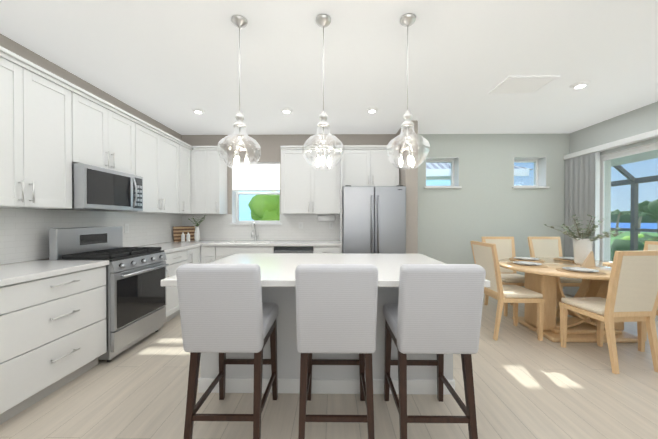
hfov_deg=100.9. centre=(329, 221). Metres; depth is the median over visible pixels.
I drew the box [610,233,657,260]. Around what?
bushes
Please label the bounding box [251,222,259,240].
faucet
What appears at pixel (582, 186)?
vertical blind slats
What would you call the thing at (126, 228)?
electrical outlet plate
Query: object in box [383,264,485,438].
stool
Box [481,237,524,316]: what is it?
dining chair
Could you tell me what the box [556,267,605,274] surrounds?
place setting
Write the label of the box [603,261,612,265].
place setting
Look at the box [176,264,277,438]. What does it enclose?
stool
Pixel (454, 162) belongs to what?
window
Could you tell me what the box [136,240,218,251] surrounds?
countertop
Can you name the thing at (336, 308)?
stool
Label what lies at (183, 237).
soap bottle
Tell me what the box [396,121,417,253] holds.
wall
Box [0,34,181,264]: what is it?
wall
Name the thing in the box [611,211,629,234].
palm tree
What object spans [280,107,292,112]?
recessed light
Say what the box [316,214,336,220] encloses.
paper towel holder
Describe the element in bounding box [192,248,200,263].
base cabinet
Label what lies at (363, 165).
upper cabinet
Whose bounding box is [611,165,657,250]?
cage
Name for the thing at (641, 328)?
dining chair
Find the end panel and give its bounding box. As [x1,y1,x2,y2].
[340,145,341,252]
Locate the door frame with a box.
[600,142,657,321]
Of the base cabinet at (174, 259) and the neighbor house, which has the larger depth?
the neighbor house
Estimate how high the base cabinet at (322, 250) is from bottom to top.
0.879 m
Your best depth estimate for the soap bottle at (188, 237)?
4.42 m
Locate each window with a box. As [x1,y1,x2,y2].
[230,162,281,224]
[424,157,461,188]
[512,157,548,188]
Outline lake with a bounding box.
[611,223,656,228]
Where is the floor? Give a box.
[0,294,657,438]
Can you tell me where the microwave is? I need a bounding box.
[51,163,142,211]
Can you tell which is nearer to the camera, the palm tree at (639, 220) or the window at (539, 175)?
the window at (539, 175)
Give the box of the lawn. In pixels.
[610,231,657,245]
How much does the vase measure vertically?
0.577 m
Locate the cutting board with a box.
[173,226,194,241]
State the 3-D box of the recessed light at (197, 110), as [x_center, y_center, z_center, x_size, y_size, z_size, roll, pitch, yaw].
[-1.769,-1.485,3.653,0.176,0.029,0.176,0,0,1]
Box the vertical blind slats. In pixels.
[564,152,599,295]
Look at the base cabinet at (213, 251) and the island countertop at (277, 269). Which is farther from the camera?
the base cabinet at (213, 251)
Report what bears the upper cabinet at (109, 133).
attached to the wall at (24, 235)
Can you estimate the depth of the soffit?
5.21 m
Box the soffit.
[611,150,657,166]
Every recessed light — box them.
[191,107,204,113]
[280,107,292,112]
[365,107,378,112]
[569,80,590,88]
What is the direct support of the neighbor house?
on the lawn
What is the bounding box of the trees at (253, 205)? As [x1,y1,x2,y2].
[249,191,279,220]
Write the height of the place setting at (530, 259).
0.028 m
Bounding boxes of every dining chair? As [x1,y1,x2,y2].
[470,241,544,340]
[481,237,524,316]
[527,237,586,310]
[559,251,657,373]
[637,307,657,351]
[643,241,657,340]
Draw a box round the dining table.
[499,257,637,342]
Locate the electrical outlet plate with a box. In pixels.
[124,224,128,232]
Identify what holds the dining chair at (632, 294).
on the floor
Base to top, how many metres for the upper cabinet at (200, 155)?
1.058 m
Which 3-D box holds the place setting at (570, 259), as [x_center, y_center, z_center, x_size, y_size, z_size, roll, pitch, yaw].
[3.099,0.476,3.479,0.370,0.028,0.370,0,0,1]
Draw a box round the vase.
[544,214,624,263]
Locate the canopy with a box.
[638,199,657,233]
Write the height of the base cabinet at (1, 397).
0.879 m
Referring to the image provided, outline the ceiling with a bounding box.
[0,0,657,134]
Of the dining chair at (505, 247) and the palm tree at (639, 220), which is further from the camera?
the palm tree at (639, 220)
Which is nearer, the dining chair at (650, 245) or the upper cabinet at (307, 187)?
the dining chair at (650, 245)
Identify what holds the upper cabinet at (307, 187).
attached to the wall at (486, 200)
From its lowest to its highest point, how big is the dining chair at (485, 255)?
1.026 m
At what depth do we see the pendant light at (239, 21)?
2.00 m
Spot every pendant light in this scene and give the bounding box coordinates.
[217,15,260,169]
[302,14,344,169]
[386,13,429,169]
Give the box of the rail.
[564,129,657,159]
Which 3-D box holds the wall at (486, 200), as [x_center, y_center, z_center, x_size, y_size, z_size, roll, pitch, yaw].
[0.760,-0.134,4.815,7.170,2.750,0.256,0,0,1]
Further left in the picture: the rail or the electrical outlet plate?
the electrical outlet plate
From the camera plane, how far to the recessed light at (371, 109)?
3.59 m
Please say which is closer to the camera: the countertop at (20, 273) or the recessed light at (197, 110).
the countertop at (20, 273)
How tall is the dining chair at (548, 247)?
1.026 m
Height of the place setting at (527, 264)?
0.028 m
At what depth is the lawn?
29.03 m
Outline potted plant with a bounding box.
[189,215,205,240]
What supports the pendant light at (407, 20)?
hanging from the ceiling
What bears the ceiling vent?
in the ceiling
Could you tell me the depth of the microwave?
2.62 m
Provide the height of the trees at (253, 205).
2.470 m
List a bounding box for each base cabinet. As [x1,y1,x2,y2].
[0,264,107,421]
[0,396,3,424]
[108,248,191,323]
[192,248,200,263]
[200,248,219,263]
[220,248,271,258]
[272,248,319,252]
[320,248,339,252]
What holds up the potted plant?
on the countertop at (179, 246)
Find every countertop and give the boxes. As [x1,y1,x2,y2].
[0,260,108,287]
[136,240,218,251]
[161,253,489,288]
[200,240,339,247]
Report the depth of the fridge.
3.88 m
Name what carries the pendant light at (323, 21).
hanging from the ceiling
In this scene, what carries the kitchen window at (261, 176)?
attached to the wall at (486, 200)
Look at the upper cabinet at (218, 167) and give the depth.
4.39 m
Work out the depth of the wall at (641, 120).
3.96 m
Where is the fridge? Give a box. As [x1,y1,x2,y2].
[342,185,405,253]
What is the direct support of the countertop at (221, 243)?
on the base cabinet at (224, 252)
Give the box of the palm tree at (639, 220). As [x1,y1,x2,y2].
[638,213,654,233]
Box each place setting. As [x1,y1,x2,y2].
[507,261,547,267]
[509,257,544,261]
[553,257,573,261]
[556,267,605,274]
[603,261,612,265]
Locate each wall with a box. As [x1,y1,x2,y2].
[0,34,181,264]
[182,133,569,288]
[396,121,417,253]
[569,101,657,260]
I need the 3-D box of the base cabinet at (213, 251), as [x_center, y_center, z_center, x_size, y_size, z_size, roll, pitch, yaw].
[-1.805,0.804,4.404,0.308,0.879,0.637,0,0,1]
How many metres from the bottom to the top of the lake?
0.160 m
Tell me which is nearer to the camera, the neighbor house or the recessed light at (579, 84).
the recessed light at (579, 84)
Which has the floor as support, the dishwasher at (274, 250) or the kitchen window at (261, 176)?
the dishwasher at (274, 250)
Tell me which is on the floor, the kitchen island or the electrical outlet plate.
the kitchen island
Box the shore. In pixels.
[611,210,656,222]
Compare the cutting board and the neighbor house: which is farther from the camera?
the neighbor house
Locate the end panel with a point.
(341, 201)
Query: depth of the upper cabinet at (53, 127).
2.11 m
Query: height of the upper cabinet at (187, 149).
1.058 m
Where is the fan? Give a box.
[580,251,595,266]
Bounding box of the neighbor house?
[239,163,532,220]
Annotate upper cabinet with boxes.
[0,50,83,208]
[80,90,135,174]
[134,118,183,213]
[184,146,191,213]
[191,146,214,213]
[211,146,226,213]
[280,145,342,213]
[343,145,398,186]
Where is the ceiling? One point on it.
(170, 64)
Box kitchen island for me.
[198,289,454,394]
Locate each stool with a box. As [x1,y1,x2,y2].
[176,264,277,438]
[295,264,377,438]
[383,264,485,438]
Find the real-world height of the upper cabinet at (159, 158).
1.058 m
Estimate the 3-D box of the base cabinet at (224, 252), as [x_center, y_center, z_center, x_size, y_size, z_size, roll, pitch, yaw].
[-1.313,0.804,4.398,0.934,0.879,0.637,0,0,1]
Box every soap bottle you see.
[181,230,184,241]
[186,230,189,241]
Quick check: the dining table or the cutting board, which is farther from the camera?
the cutting board
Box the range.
[49,226,168,361]
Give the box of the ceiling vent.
[488,76,559,93]
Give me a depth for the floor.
1.91 m

